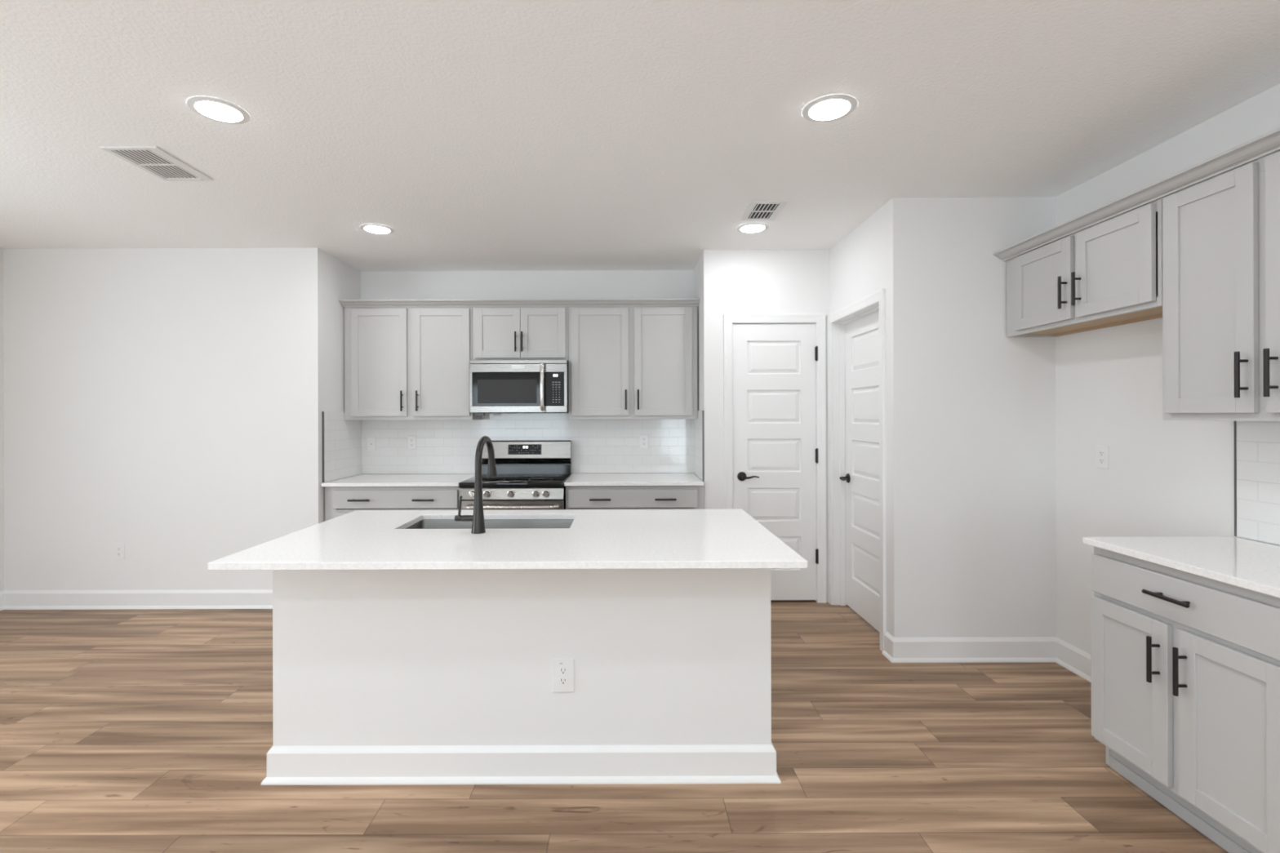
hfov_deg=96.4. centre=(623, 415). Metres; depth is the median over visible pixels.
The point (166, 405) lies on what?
wall
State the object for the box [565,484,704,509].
base cabinet
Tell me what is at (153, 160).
ceiling vent
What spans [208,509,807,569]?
island countertop
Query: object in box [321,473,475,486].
countertop
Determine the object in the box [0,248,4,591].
wall
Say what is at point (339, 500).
base cabinet
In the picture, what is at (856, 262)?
wall
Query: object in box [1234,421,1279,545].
tile backsplash
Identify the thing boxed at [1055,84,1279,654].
wall
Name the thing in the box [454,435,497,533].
faucet
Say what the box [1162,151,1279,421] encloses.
upper cabinet
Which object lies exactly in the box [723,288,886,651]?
door frame
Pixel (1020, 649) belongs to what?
baseboard
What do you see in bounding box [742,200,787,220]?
ceiling vent
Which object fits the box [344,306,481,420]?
upper cabinet
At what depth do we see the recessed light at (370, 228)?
3.72 m
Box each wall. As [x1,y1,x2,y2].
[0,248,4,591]
[3,248,360,590]
[360,270,694,475]
[693,249,829,602]
[828,204,884,542]
[884,197,1056,637]
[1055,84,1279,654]
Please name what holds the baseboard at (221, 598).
attached to the wall at (166, 405)
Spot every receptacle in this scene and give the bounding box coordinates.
[558,666,567,674]
[558,676,567,684]
[1098,450,1104,456]
[1098,457,1104,463]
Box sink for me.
[405,519,573,528]
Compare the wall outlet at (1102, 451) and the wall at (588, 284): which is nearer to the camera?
the wall outlet at (1102, 451)
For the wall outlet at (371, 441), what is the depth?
4.82 m
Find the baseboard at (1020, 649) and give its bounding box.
[881,631,1090,682]
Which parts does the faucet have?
lever, handle, spout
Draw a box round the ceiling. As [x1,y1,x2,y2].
[0,0,1279,271]
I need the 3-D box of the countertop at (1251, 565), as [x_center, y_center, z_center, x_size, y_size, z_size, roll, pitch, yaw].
[2.128,0.496,1.920,0.602,0.025,0.720,0,0,0]
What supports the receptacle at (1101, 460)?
attached to the wall outlet at (1102, 451)
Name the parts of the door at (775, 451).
handle, lever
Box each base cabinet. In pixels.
[324,486,459,521]
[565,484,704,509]
[1090,546,1279,852]
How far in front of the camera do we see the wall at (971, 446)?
3.23 m
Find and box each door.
[732,323,818,599]
[839,311,879,632]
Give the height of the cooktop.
0.041 m
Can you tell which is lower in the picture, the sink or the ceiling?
the sink
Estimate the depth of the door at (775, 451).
4.24 m
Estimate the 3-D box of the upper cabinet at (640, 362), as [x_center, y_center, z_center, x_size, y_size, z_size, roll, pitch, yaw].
[0.071,-0.415,4.649,1.022,0.894,0.355,0,0,0]
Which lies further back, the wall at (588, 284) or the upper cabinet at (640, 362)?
the wall at (588, 284)
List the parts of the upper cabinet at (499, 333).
door, handle, handle, door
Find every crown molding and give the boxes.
[338,298,699,306]
[992,127,1279,261]
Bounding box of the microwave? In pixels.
[469,360,568,415]
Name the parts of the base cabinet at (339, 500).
door, handle, drawer, handle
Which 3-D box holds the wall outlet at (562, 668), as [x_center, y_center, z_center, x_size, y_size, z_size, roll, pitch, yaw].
[-0.232,0.992,2.182,0.083,0.128,0.008,0,0,0]
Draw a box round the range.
[458,440,571,510]
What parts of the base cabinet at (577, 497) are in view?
handle, handle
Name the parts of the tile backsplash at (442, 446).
edge trim, edge trim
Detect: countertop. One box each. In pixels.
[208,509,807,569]
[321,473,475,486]
[564,473,703,485]
[1082,536,1279,598]
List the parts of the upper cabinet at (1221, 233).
handle, handle, door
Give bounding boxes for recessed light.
[186,96,249,124]
[360,223,394,234]
[736,222,768,233]
[802,94,857,122]
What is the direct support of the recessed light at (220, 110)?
in the ceiling
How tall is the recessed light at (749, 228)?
0.011 m
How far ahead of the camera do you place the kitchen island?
2.19 m
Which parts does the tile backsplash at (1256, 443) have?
edge trim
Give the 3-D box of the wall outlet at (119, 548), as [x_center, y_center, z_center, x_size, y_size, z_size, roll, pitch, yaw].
[-3.667,0.989,4.156,0.072,0.117,0.008,0,0,0]
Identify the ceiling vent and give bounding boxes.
[99,146,213,180]
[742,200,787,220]
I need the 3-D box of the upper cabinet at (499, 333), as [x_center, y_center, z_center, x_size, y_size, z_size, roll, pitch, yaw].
[-0.822,-0.646,4.649,0.758,0.426,0.355,0,0,0]
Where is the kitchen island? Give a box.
[260,568,781,785]
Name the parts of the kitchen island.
baseboard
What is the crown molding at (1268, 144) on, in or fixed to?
attached to the upper cabinet at (1108, 273)
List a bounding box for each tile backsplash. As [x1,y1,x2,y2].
[321,410,704,482]
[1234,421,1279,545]
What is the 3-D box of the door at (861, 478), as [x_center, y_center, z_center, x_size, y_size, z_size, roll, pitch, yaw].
[1.598,0.352,3.784,0.096,2.037,0.774,0,0,0]
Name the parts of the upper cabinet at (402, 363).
door, handle, handle, door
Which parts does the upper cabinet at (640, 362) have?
door, handle, handle, door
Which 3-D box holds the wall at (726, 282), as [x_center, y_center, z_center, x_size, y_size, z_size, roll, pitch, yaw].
[1.117,0.079,4.596,1.044,2.615,0.707,0,0,0]
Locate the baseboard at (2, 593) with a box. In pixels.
[0,591,4,610]
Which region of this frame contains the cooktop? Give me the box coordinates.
[458,474,570,488]
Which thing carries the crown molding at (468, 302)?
attached to the upper cabinet at (402, 363)
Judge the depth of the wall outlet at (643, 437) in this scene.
4.82 m
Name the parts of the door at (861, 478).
lever, handle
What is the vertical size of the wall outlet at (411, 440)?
0.117 m
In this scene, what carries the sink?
in the island countertop at (596, 539)
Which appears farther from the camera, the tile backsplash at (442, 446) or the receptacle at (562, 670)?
the tile backsplash at (442, 446)
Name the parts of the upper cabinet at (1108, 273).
door, handle, handle, panel, hanging rail, door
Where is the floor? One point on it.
(122, 731)
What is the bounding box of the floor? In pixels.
[0,600,1228,852]
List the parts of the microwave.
door, door glass, handle, control panel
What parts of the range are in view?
knob, knob, handle, knob, oven door, control panel, knob, knob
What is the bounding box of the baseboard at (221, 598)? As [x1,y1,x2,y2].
[4,589,272,609]
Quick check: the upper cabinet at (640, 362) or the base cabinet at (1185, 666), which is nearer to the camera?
the base cabinet at (1185, 666)
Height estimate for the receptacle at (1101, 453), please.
0.028 m
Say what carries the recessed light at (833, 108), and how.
in the ceiling
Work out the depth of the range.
4.47 m
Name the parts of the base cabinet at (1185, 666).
door, handle, handle, handle, drawer, door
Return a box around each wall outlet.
[114,543,124,559]
[367,437,375,451]
[407,435,416,449]
[552,658,573,692]
[640,434,648,448]
[1096,445,1108,469]
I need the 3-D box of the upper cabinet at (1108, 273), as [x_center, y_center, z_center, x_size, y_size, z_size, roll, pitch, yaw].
[2.265,-0.655,2.760,0.342,0.428,0.931,0,0,0]
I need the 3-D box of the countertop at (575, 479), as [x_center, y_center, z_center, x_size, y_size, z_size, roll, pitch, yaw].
[0.074,0.502,4.503,1.022,0.025,0.646,0,0,0]
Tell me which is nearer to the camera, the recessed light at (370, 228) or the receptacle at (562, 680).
the receptacle at (562, 680)
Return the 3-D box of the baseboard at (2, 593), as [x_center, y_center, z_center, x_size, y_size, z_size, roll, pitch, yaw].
[-4.492,1.339,-0.710,0.029,0.130,9.740,0,0,0]
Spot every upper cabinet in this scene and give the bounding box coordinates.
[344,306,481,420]
[472,306,568,360]
[568,306,697,419]
[1006,199,1162,337]
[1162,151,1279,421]
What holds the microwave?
attached to the upper cabinet at (499, 333)

